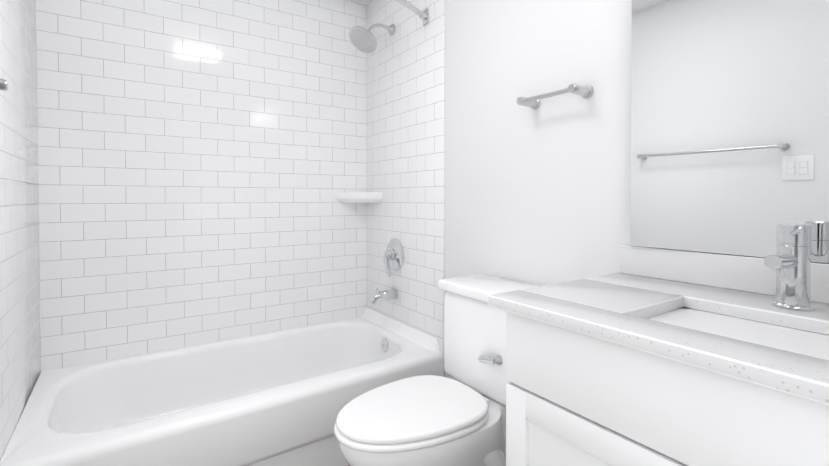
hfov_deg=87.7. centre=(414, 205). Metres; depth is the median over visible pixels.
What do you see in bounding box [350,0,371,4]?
ceiling
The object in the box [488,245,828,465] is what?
bathroom vanity
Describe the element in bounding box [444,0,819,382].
wall
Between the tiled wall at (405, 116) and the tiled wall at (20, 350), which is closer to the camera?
the tiled wall at (20, 350)
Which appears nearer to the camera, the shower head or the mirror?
the mirror
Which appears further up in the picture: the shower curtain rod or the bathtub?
the shower curtain rod
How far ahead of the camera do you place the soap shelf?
2.45 m
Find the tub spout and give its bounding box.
[369,289,397,304]
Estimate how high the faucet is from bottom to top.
0.166 m
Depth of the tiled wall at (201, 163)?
2.09 m
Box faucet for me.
[764,224,815,310]
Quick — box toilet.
[334,274,538,465]
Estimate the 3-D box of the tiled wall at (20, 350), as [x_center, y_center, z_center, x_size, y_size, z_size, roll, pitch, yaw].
[-1.321,-0.071,1.440,0.008,2.230,0.800,-1,1,-34]
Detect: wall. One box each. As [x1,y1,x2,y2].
[0,0,40,459]
[36,0,366,371]
[366,0,444,355]
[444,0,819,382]
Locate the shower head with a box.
[349,24,394,52]
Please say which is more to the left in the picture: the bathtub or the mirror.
the bathtub
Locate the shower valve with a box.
[383,238,403,276]
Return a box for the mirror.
[630,0,828,262]
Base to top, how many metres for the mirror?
0.918 m
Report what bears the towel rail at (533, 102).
attached to the wall at (539, 195)
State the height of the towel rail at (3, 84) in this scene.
0.038 m
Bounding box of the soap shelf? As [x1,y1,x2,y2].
[336,192,382,202]
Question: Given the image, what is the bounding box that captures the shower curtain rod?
[396,0,427,25]
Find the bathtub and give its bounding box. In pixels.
[0,307,443,465]
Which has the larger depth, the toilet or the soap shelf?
the soap shelf
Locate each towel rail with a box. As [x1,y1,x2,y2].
[0,79,7,90]
[516,83,592,109]
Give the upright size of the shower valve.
0.201 m
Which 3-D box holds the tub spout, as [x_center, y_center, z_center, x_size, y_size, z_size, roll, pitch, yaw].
[-0.171,0.482,2.307,0.156,0.082,0.058,-1,1,-34]

